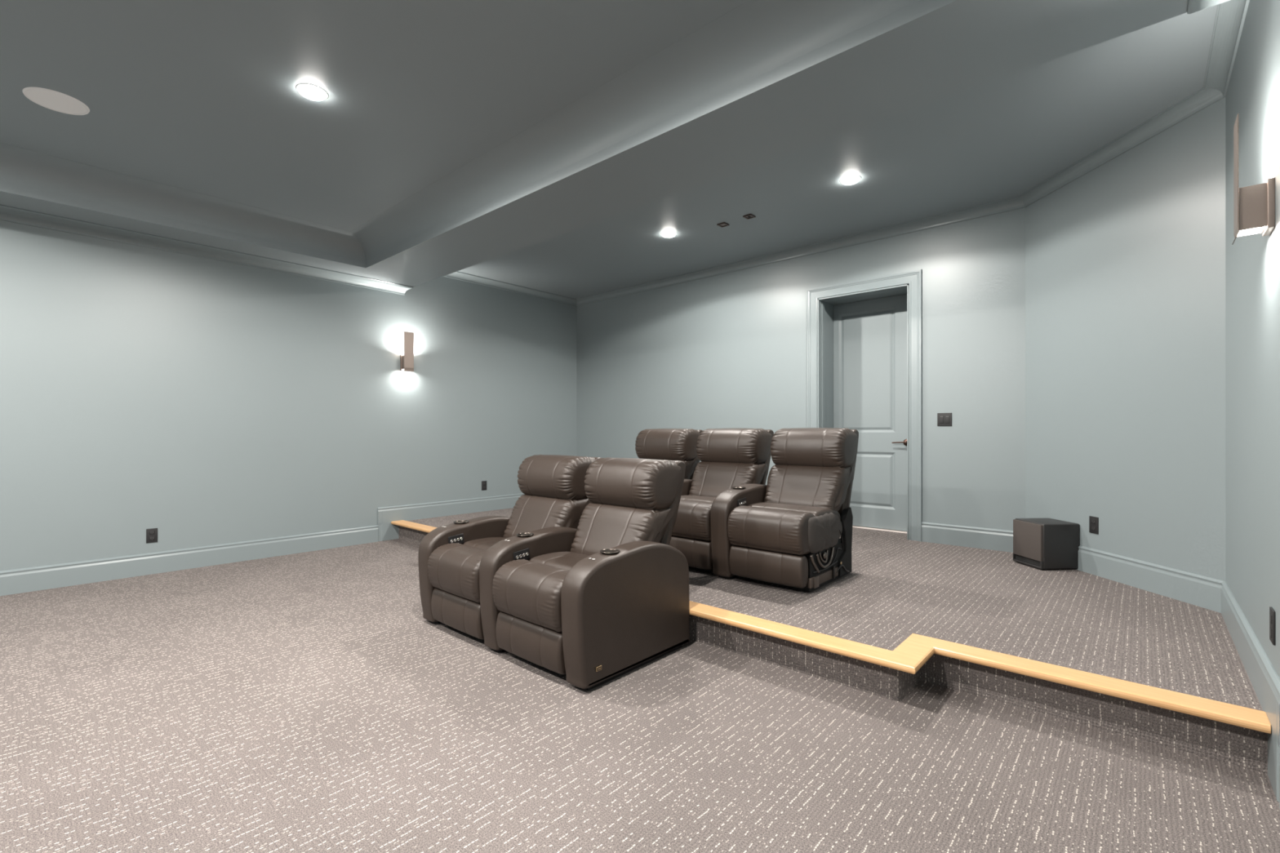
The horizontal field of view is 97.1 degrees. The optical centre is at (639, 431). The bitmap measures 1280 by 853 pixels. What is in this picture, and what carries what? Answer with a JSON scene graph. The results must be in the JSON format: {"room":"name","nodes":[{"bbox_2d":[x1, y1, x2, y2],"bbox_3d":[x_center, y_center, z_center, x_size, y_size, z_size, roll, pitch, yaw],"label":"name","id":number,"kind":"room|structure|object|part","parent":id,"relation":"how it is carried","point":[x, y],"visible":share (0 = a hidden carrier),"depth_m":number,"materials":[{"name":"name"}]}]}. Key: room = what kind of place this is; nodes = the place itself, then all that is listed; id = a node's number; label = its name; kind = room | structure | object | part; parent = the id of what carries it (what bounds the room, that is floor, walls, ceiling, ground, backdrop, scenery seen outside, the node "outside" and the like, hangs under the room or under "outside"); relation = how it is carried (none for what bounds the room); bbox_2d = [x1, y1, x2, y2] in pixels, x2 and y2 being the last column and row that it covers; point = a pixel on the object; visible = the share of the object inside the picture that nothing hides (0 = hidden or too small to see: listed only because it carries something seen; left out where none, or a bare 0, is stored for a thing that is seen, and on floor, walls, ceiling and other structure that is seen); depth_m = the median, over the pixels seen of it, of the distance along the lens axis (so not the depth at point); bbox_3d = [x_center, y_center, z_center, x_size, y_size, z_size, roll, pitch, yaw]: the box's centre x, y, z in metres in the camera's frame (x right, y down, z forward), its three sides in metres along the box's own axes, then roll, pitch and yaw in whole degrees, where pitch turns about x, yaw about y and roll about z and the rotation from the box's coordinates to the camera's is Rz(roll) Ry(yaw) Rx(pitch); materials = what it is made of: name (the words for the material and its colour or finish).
{"room":"home theater","nodes":[
{"label":"home theater","id":0,"kind":"room"},
{"bbox_2d":[0,220,577,571],"bbox_3d":[-4.125,-0.420,4.754,0.200,3.400,10.421,0,0,42],"label":"wall","id":1,"kind":"structure","parent":0,"point":[200,402],"depth_m":5.12,"materials":[{"name":"paint"}]},
{"bbox_2d":[146,528,157,542],"bbox_3d":[-4.047,0.862,4.684,0.008,0.116,0.072,0,0,42],"label":"wall outlet","id":2,"kind":"object","parent":1,"relation":"attached to","point":[151,534],"visible":1,"depth_m":4.68,"materials":[{"name":"black plastic"}]},
{"bbox_2d":[149,530,155,534],"bbox_3d":[-4.046,0.838,4.683,0.002,0.030,0.034,0,0,42],"label":"socket","id":3,"kind":"object","parent":2,"relation":"attached to","point":[151,532],"depth_m":4.68,"materials":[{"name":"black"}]},
{"bbox_2d":[149,536,155,540],"bbox_3d":[-4.046,0.886,4.683,0.002,0.030,0.034,0,0,42],"label":"socket","id":4,"kind":"object","parent":2,"relation":"attached to","point":[151,538],"depth_m":4.68,"materials":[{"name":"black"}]},
{"bbox_2d":[0,204,413,294],"bbox_3d":[-4.922,-1.551,3.547,0.213,0.057,7.157,0,0,42],"label":"crown molding","id":5,"kind":"structure","parent":1,"relation":"attached to","point":[11,214],"depth_m":4.77,"materials":[{"name":"grey paint"}]},
{"bbox_2d":[0,493,524,595],"bbox_3d":[-4.143,0.999,4.569,0.018,0.363,9.721,0,0,42],"label":"baseboard","id":6,"kind":"structure","parent":1,"relation":"attached to","point":[15,581],"depth_m":5.03,"materials":[{"name":"grey paint"}]},
{"bbox_2d":[377,511,382,541],"bbox_3d":[-2.801,1.019,6.078,0.019,0.320,0.043,0,0,42],"label":"baseboard","id":7,"kind":"structure","parent":1,"relation":"attached to","point":[380,526],"depth_m":6.08,"materials":[{"name":"grey paint"}]},
{"bbox_2d":[382,522,399,541],"bbox_3d":[-2.723,1.086,6.166,0.018,0.186,0.195,0,0,42],"label":"trim","id":8,"kind":"structure","parent":1,"relation":"attached to","point":[389,531],"depth_m":6.15,"materials":[{"name":"grey paint"}]},
{"bbox_2d":[400,331,413,371],"bbox_3d":[-2.583,-0.883,6.266,0.094,0.434,0.114,0,0,42],"label":"wall sconce","id":9,"kind":"object","parent":1,"relation":"attached to","point":[406,361],"visible":1,"depth_m":6.24,"materials":[{"name":"brown metal"}]},
{"bbox_3d":[-2.611,-0.765,6.291,0.018,0.170,0.114,0,0,42],"label":"plate","id":10,"kind":"part","parent":9,"relation":"part of","materials":[{"name":"brown metal"}]},
{"bbox_2d":[481,480,486,490],"bbox_3d":[-1.944,0.673,7.049,0.008,0.116,0.072,0,0,42],"label":"wall outlet","id":11,"kind":"object","parent":1,"relation":"attached to","point":[483,482],"visible":1,"depth_m":7.04,"materials":[{"name":"black plastic"}]},
{"bbox_2d":[443,271,576,306],"bbox_3d":[-1.738,-1.863,7.220,0.089,0.073,2.564,0,0,42],"label":"crown molding","id":12,"kind":"structure","parent":1,"relation":"attached to","point":[458,275],"depth_m":7.30,"materials":[{"name":"grey paint"}]},
{"bbox_2d":[0,0,748,231],"bbox_3d":[-2.526,-1.992,1.520,5.434,0.356,5.754,0,0,42],"label":"ceiling","id":13,"kind":"structure","parent":0,"point":[201,96],"depth_m":2.92,"materials":[{"name":"grey paint"}]},
{"bbox_2d":[22,87,89,115],"bbox_3d":[-3.200,-1.811,3.101,0.258,0.006,0.258,0,0,42],"label":"ceiling speaker","id":14,"kind":"object","parent":13,"relation":"attached to","point":[52,100],"visible":1,"depth_m":3.09,"materials":[{"name":"white"}]},
{"bbox_2d":[0,142,365,261],"bbox_3d":[-4.453,-1.729,3.237,0.240,0.172,5.718,0,0,42],"label":"trim","id":15,"kind":"structure","parent":13,"relation":"attached to","point":[18,166],"depth_m":4.26,"materials":[{"name":"grey paint"}]},
{"bbox_2d":[295,83,328,100],"bbox_3d":[-1.749,-1.802,3.014,0.152,0.023,0.152,0,0,42],"label":"recessed light","id":16,"kind":"object","parent":13,"relation":"in","point":[311,91],"visible":1,"depth_m":2.99,"materials":[{"name":"white"}]},
{"bbox_2d":[350,0,919,261],"bbox_3d":[-0.704,-1.729,3.568,5.402,0.172,0.240,0,0,42],"label":"trim","id":17,"kind":"structure","parent":13,"relation":"attached to","point":[755,37],"depth_m":2.97,"materials":[{"name":"grey paint"}]},
{"bbox_2d":[0,0,1188,286],"bbox_3d":[-2.647,-1.874,1.389,6.881,0.592,7.357,0,0,42],"label":"ceiling","id":18,"kind":"structure","parent":0,"point":[921,53],"depth_m":2.89,"materials":[{"name":"grey paint"}]},
{"bbox_2d":[0,538,1279,852],"bbox_3d":[-2.633,1.255,1.405,7.081,0.150,7.600,0,0,42],"label":"floor","id":19,"kind":"structure","parent":0,"point":[307,702],"depth_m":2.08,"materials":[{"name":"carpet"}]},
{"bbox_2d":[417,454,600,639],"bbox_3d":[-0.803,0.670,3.610,0.691,1.021,0.986,0,0,42],"label":"recliner","id":20,"kind":"object","parent":19,"relation":"on","point":[450,556],"visible":0.69,"depth_m":3.52,"materials":[{"name":"brown leather"}]},
{"bbox_3d":[-1.147,0.676,3.524,0.006,0.060,0.104,0,6,42],"label":"control panel","id":21,"kind":"part","parent":20,"relation":"part of","materials":[{"name":"black plastic"}]},
{"bbox_3d":[-1.048,0.868,3.747,0.142,0.595,0.832,0,0,42],"label":"arm","id":22,"kind":"part","parent":20,"relation":"part of","materials":[{"name":"brown leather"}]},
{"bbox_2d":[427,537,506,603],"bbox_3d":[-0.877,0.813,3.434,0.532,0.258,0.625,0,0,42],"label":"seat cushion","id":23,"kind":"object","parent":20,"relation":"on","point":[453,564],"depth_m":3.25,"materials":[{"name":"brown leather"}]},
{"bbox_2d":[502,494,591,537],"bbox_3d":[-0.619,0.587,3.725,0.568,0.341,0.362,0,0,42],"label":"cushion","id":24,"kind":"object","parent":20,"relation":"on","point":[530,513],"depth_m":3.62,"materials":[{"name":"brown leather"}]},
{"bbox_2d":[479,457,689,690],"bbox_3d":[-0.253,0.670,3.120,0.821,1.021,0.986,0,0,42],"label":"recliner","id":25,"kind":"object","parent":19,"relation":"on","point":[593,603],"visible":1,"depth_m":2.88,"materials":[{"name":"brown leather"}]},
{"bbox_3d":[-0.645,0.676,3.078,0.006,0.060,0.104,0,6,42],"label":"control panel","id":26,"kind":"part","parent":25,"relation":"part of","materials":[{"name":"black plastic"}]},
{"bbox_3d":[-0.546,0.868,3.301,0.142,0.595,0.832,0,0,42],"label":"arm","id":27,"kind":"part","parent":25,"relation":"part of","materials":[{"name":"brown leather"}]},
{"bbox_2d":[492,551,590,632],"bbox_3d":[-0.375,0.813,2.988,0.532,0.258,0.625,0,0,42],"label":"seat cushion","id":28,"kind":"object","parent":25,"relation":"on","point":[527,587],"depth_m":2.80,"materials":[{"name":"brown leather"}]},
{"bbox_2d":[570,502,673,555],"bbox_3d":[-0.117,0.587,3.278,0.568,0.341,0.362,0,0,42],"label":"cushion","id":29,"kind":"object","parent":25,"relation":"on","point":[602,526],"depth_m":3.18,"materials":[{"name":"brown leather"}]},
{"bbox_3d":[-0.044,0.868,2.854,0.142,0.595,0.832,0,0,42],"label":"arm","id":30,"kind":"part","parent":25,"relation":"part of","materials":[{"name":"brown leather"}]},
{"bbox_2d":[399,507,1267,774],"bbox_3d":[0.753,1.137,5.212,6.881,0.287,3.610,0,0,42],"label":"platform","id":31,"kind":"object","parent":19,"relation":"on","point":[896,588],"visible":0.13,"depth_m":2.88,"materials":[{"name":"carpet"}]},
{"bbox_2d":[635,428,702,479],"bbox_3d":[0.014,0.483,4.814,0.691,1.021,0.921,0,0,42],"label":"recliner","id":32,"kind":"object","parent":31,"relation":"on","point":[668,444],"visible":0.28,"depth_m":4.81,"materials":[{"name":"brown leather"}]},
{"bbox_2d":[666,459,697,479],"bbox_3d":[0.177,0.400,4.904,0.568,0.341,0.362,0,0,42],"label":"cushion","id":33,"kind":"object","parent":32,"relation":"on","point":[691,464],"depth_m":4.76,"materials":[{"name":"brown leather"}]},
{"bbox_2d":[669,428,773,572],"bbox_3d":[0.516,0.483,4.367,0.691,1.021,0.921,0,0,42],"label":"recliner","id":34,"kind":"object","parent":31,"relation":"on","point":[729,458],"visible":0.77,"depth_m":4.31,"materials":[{"name":"brown leather"}]},
{"bbox_3d":[0.293,0.681,4.528,0.142,0.595,0.832,0,0,42],"label":"arm","id":35,"kind":"part","parent":34,"relation":"part of","materials":[{"name":"brown leather"}]},
{"bbox_2d":[671,495,715,541],"bbox_3d":[0.464,0.626,4.215,0.532,0.258,0.625,0,0,42],"label":"seat cushion","id":36,"kind":"object","parent":34,"relation":"on","point":[692,523],"depth_m":3.93,"materials":[{"name":"brown leather"}]},
{"bbox_3d":[0.565,0.870,4.329,0.524,0.223,0.660,0,0,42],"label":"frame","id":37,"kind":"part","parent":34,"relation":"part of","materials":[{"name":"black fabric"}]},
{"bbox_2d":[688,461,767,497],"bbox_3d":[0.679,0.400,4.457,0.568,0.341,0.362,0,0,42],"label":"cushion","id":38,"kind":"object","parent":34,"relation":"on","point":[710,478],"depth_m":4.37,"materials":[{"name":"brown leather"}]},
{"bbox_2d":[710,427,858,591],"bbox_3d":[1.021,0.483,3.918,0.697,1.021,0.921,0,0,42],"label":"recliner","id":39,"kind":"object","parent":31,"relation":"on","point":[786,531],"visible":1,"depth_m":3.76,"materials":[{"name":"brown leather"}]},
{"bbox_3d":[0.795,0.681,4.082,0.142,0.595,0.832,0,0,42],"label":"arm","id":40,"kind":"part","parent":39,"relation":"part of","materials":[{"name":"brown leather"}]},
{"bbox_3d":[0.697,0.489,3.858,0.006,0.060,0.104,0,6,42],"label":"control panel","id":41,"kind":"part","parent":39,"relation":"part of","materials":[{"name":"black plastic"}]},
{"bbox_2d":[727,502,840,555],"bbox_3d":[0.966,0.626,3.769,0.532,0.258,0.625,0,0,42],"label":"seat cushion","id":42,"kind":"object","parent":39,"relation":"on","point":[763,528],"depth_m":3.57,"materials":[{"name":"brown leather"}]},
{"bbox_3d":[1.067,0.870,3.882,0.524,0.223,0.660,0,0,42],"label":"frame","id":43,"kind":"part","parent":39,"relation":"part of","materials":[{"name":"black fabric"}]},
{"bbox_2d":[764,464,853,511],"bbox_3d":[1.181,0.400,4.011,0.568,0.341,0.362,0,0,42],"label":"cushion","id":44,"kind":"object","parent":39,"relation":"on","point":[829,486],"depth_m":3.89,"materials":[{"name":"brown leather"}]},
{"bbox_3d":[1.171,0.928,3.606,0.024,0.060,0.415,0,0,42],"label":"rail","id":45,"kind":"part","parent":39,"relation":"part of","materials":[{"name":"brown"}]},
{"bbox_2d":[391,520,1271,733],"bbox_3d":[-0.362,0.994,3.956,6.443,0.030,0.426,0,0,42],"label":"trim","id":46,"kind":"structure","parent":31,"relation":"attached to","point":[915,651],"depth_m":2.42,"materials":[{"name":"brown wood"}]},
{"bbox_2d":[1013,518,1079,569],"bbox_3d":[3.000,0.827,4.182,0.294,0.332,0.285,0,0,-4],"label":"subwoofer","id":47,"kind":"object","parent":31,"relation":"on","point":[1045,544],"visible":1,"depth_m":4.05,"materials":[{"name":"black wood"}]},
{"bbox_2d":[1013,519,1043,561],"bbox_3d":[2.864,0.800,4.172,0.022,0.262,0.273,0,0,-4],"label":"grille","id":48,"kind":"object","parent":47,"relation":"attached to","point":[1028,535],"depth_m":4.15,"materials":[{"name":"grey fabric"}]},
{"bbox_2d":[577,207,1025,539],"bbox_3d":[1.243,-0.420,6.591,5.579,3.400,0.460,0,0,42],"label":"wall","id":49,"kind":"structure","parent":0,"point":[728,350],"depth_m":5.88,"materials":[{"name":"paint"}]},
{"bbox_2d":[576,196,1024,306],"bbox_3d":[1.079,-1.863,6.370,5.429,0.073,0.089,0,0,42],"label":"crown molding","id":50,"kind":"structure","parent":49,"relation":"attached to","point":[1013,203],"depth_m":5.65,"materials":[{"name":"grey paint"}]},
{"bbox_2d":[806,269,922,542],"bbox_3d":[2.330,-0.237,5.688,1.097,2.460,0.604,0,0,42],"label":"door","id":51,"kind":"structure","parent":49,"relation":"in","point":[871,336],"depth_m":5.72,"materials":[{"name":"grey paint"}]},
{"bbox_3d":[2.336,-1.299,5.828,0.573,0.108,0.014,0,0,42],"label":"rail","id":52,"kind":"part","parent":51,"relation":"part of","materials":[{"name":"grey paint"}]},
{"bbox_3d":[2.336,-0.619,5.828,0.573,1.253,0.013,0,0,42],"label":"panel","id":53,"kind":"part","parent":51,"relation":"part of","materials":[{"name":"grey paint"}]},
{"bbox_3d":[2.336,0.880,5.828,0.573,0.201,0.014,0,0,42],"label":"rail","id":54,"kind":"part","parent":51,"relation":"part of","materials":[{"name":"grey paint"}]},
{"bbox_3d":[2.336,0.494,5.828,0.573,0.572,0.013,0,0,42],"label":"panel","id":55,"kind":"part","parent":51,"relation":"part of","materials":[{"name":"grey paint"}]},
{"bbox_3d":[2.336,0.108,5.828,0.573,0.200,0.014,0,0,42],"label":"rail","id":56,"kind":"part","parent":51,"relation":"part of","materials":[{"name":"grey paint"}]},
{"bbox_3d":[2.447,0.990,5.820,0.873,0.006,0.250,0,0,42],"label":"sill","id":57,"kind":"part","parent":51,"relation":"part of","materials":[{"name":"beige"}]},
{"bbox_3d":[2.546,0.107,5.562,0.128,0.018,0.020,0,0,43],"label":"lever","id":58,"kind":"part","parent":51,"relation":"part of","materials":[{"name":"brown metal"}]},
{"bbox_2d":[937,413,951,426],"bbox_3d":[2.691,-0.107,4.990,0.116,0.116,0.009,0,0,42],"label":"switch plate","id":59,"kind":"object","parent":49,"relation":"attached to","point":[943,419],"visible":1,"depth_m":4.99,"materials":[{"name":"black plastic"}]},
{"bbox_2d":[921,521,1013,552],"bbox_3d":[2.840,0.905,4.851,0.778,0.176,0.018,0,0,42],"label":"baseboard","id":60,"kind":"structure","parent":49,"relation":"attached to","point":[997,540],"depth_m":4.86,"materials":[{"name":"grey paint"}]},
{"bbox_2d":[458,4,1217,298],"bbox_3d":[0.872,-2.034,5.345,6.881,0.272,3.253,0,0,42],"label":"ceiling","id":61,"kind":"structure","parent":0,"point":[998,140],"depth_m":4.14,"materials":[{"name":"grey paint"}]},
{"bbox_2d":[660,231,676,237],"bbox_3d":[0.274,-1.887,5.424,0.152,0.023,0.152,0,0,42],"label":"recessed light","id":62,"kind":"object","parent":61,"relation":"in","point":[668,233],"visible":1,"depth_m":5.39,"materials":[{"name":"white"}]},
{"bbox_2d":[716,222,728,227],"bbox_3d":[0.761,-1.893,5.171,0.080,0.010,0.080,0,0,42],"label":"ceiling plate","id":63,"kind":"object","parent":61,"relation":"attached to","point":[721,224],"visible":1,"depth_m":5.17,"materials":[{"name":"brown metal"}]},
{"bbox_2d":[742,213,755,219],"bbox_3d":[0.962,-1.893,4.973,0.080,0.010,0.080,0,0,42],"label":"ceiling plate","id":64,"kind":"object","parent":61,"relation":"attached to","point":[748,216],"visible":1,"depth_m":4.97,"materials":[{"name":"brown metal"}]},
{"bbox_2d":[840,174,861,184],"bbox_3d":[1.585,-1.887,4.252,0.152,0.023,0.152,0,0,42],"label":"recessed light","id":65,"kind":"object","parent":61,"relation":"in","point":[853,179],"visible":1,"depth_m":4.22,"materials":[{"name":"white glass"}]},
{"bbox_2d":[1025,97,1225,581],"bbox_3d":[3.269,-0.420,3.795,0.200,3.400,1.616,0,0,-2],"label":"wall","id":66,"kind":"structure","parent":0,"point":[1125,260],"depth_m":3.63,"materials":[{"name":"paint"}]},
{"bbox_2d":[1088,515,1098,533],"bbox_3d":[3.160,0.650,3.933,0.008,0.116,0.072,0,0,-2],"label":"wall outlet","id":67,"kind":"object","parent":66,"relation":"attached to","point":[1093,521],"visible":1,"depth_m":3.93,"materials":[{"name":"black plastic"}]},
{"bbox_2d":[1017,88,1224,207],"bbox_3d":[3.123,-1.863,3.840,0.089,0.073,1.516,0,0,-2],"label":"crown molding","id":68,"kind":"structure","parent":66,"relation":"attached to","point":[1203,98],"depth_m":3.63,"materials":[{"name":"grey paint"}]},
{"bbox_2d":[1075,545,1223,613],"bbox_3d":[3.158,0.905,3.841,0.018,0.176,1.516,0,0,-2],"label":"baseboard","id":69,"kind":"structure","parent":66,"relation":"attached to","point":[1205,592],"depth_m":3.47,"materials":[{"name":"grey paint"}]},
{"bbox_2d":[1225,0,1279,678],"bbox_3d":[0.471,-0.420,-0.132,0.200,3.400,9.229,0,0,42],"label":"wall","id":70,"kind":"structure","parent":0,"point":[1252,264],"depth_m":2.28,"materials":[{"name":"paint"}]},
{"bbox_2d":[1186,0,1229,13],"bbox_3d":[-0.239,-1.551,-0.619,0.213,0.057,7.157,0,0,42],"label":"crown molding","id":71,"kind":"structure","parent":70,"relation":"attached to","point":[1193,6],"depth_m":2.07,"materials":[{"name":"grey paint"}]},
{"bbox_2d":[1203,0,1249,97],"bbox_3d":[2.675,-1.863,2.563,0.089,0.073,1.472,0,0,42],"label":"crown molding","id":72,"kind":"structure","parent":70,"relation":"attached to","point":[1230,15],"depth_m":2.72,"materials":[{"name":"grey paint"}]},
{"bbox_2d":[1221,581,1279,808],"bbox_3d":[0.323,0.999,-0.134,0.018,0.363,8.629,0,0,42],"label":"baseboard","id":73,"kind":"structure","parent":70,"relation":"attached to","point":[1264,680],"depth_m":2.18,"materials":[{"name":"grey paint"}]},
{"bbox_2d":[1231,113,1275,244],"bbox_3d":[2.172,-0.903,2.002,0.094,0.434,0.114,0,0,42],"label":"wall sconce","id":74,"kind":"object","parent":70,"relation":"attached to","point":[1254,206],"visible":1,"depth_m":1.98,"materials":[{"name":"brown metal"}]},
{"bbox_3d":[2.141,-0.903,2.030,0.010,0.434,0.110,0,0,42],"label":"blade","id":75,"kind":"part","parent":74,"relation":"part of","materials":[{"name":"white metal"}]},
{"bbox_3d":[2.201,-0.785,1.977,0.018,0.170,0.114,0,0,42],"label":"plate","id":76,"kind":"part","parent":74,"relation":"part of","materials":[{"name":"brown metal"}]},
{"bbox_2d":[1267,729,1276,798],"bbox_3d":[2.106,1.086,1.871,0.018,0.186,0.195,0,0,42],"label":"trim","id":77,"kind":"structure","parent":70,"relation":"attached to","point":[1272,743],"depth_m":1.87,"materials":[{"name":"grey paint"}]},
{"bbox_2d":[1269,606,1275,645],"bbox_3d":[2.188,0.672,1.955,0.008,0.116,0.072,0,0,42],"label":"wall outlet","id":78,"kind":"object","parent":70,"relation":"attached to","point":[1272,612],"visible":1,"depth_m":1.94,"materials":[{"name":"black plastic"}]},
{"bbox_2d":[1276,742,1279,802],"bbox_3d":[2.027,1.019,1.783,0.019,0.320,0.043,0,0,42],"label":"baseboard","id":79,"kind":"structure","parent":70,"relation":"attached to","point":[1277,747],"depth_m":1.80,"materials":[{"name":"grey paint"}]}
]}

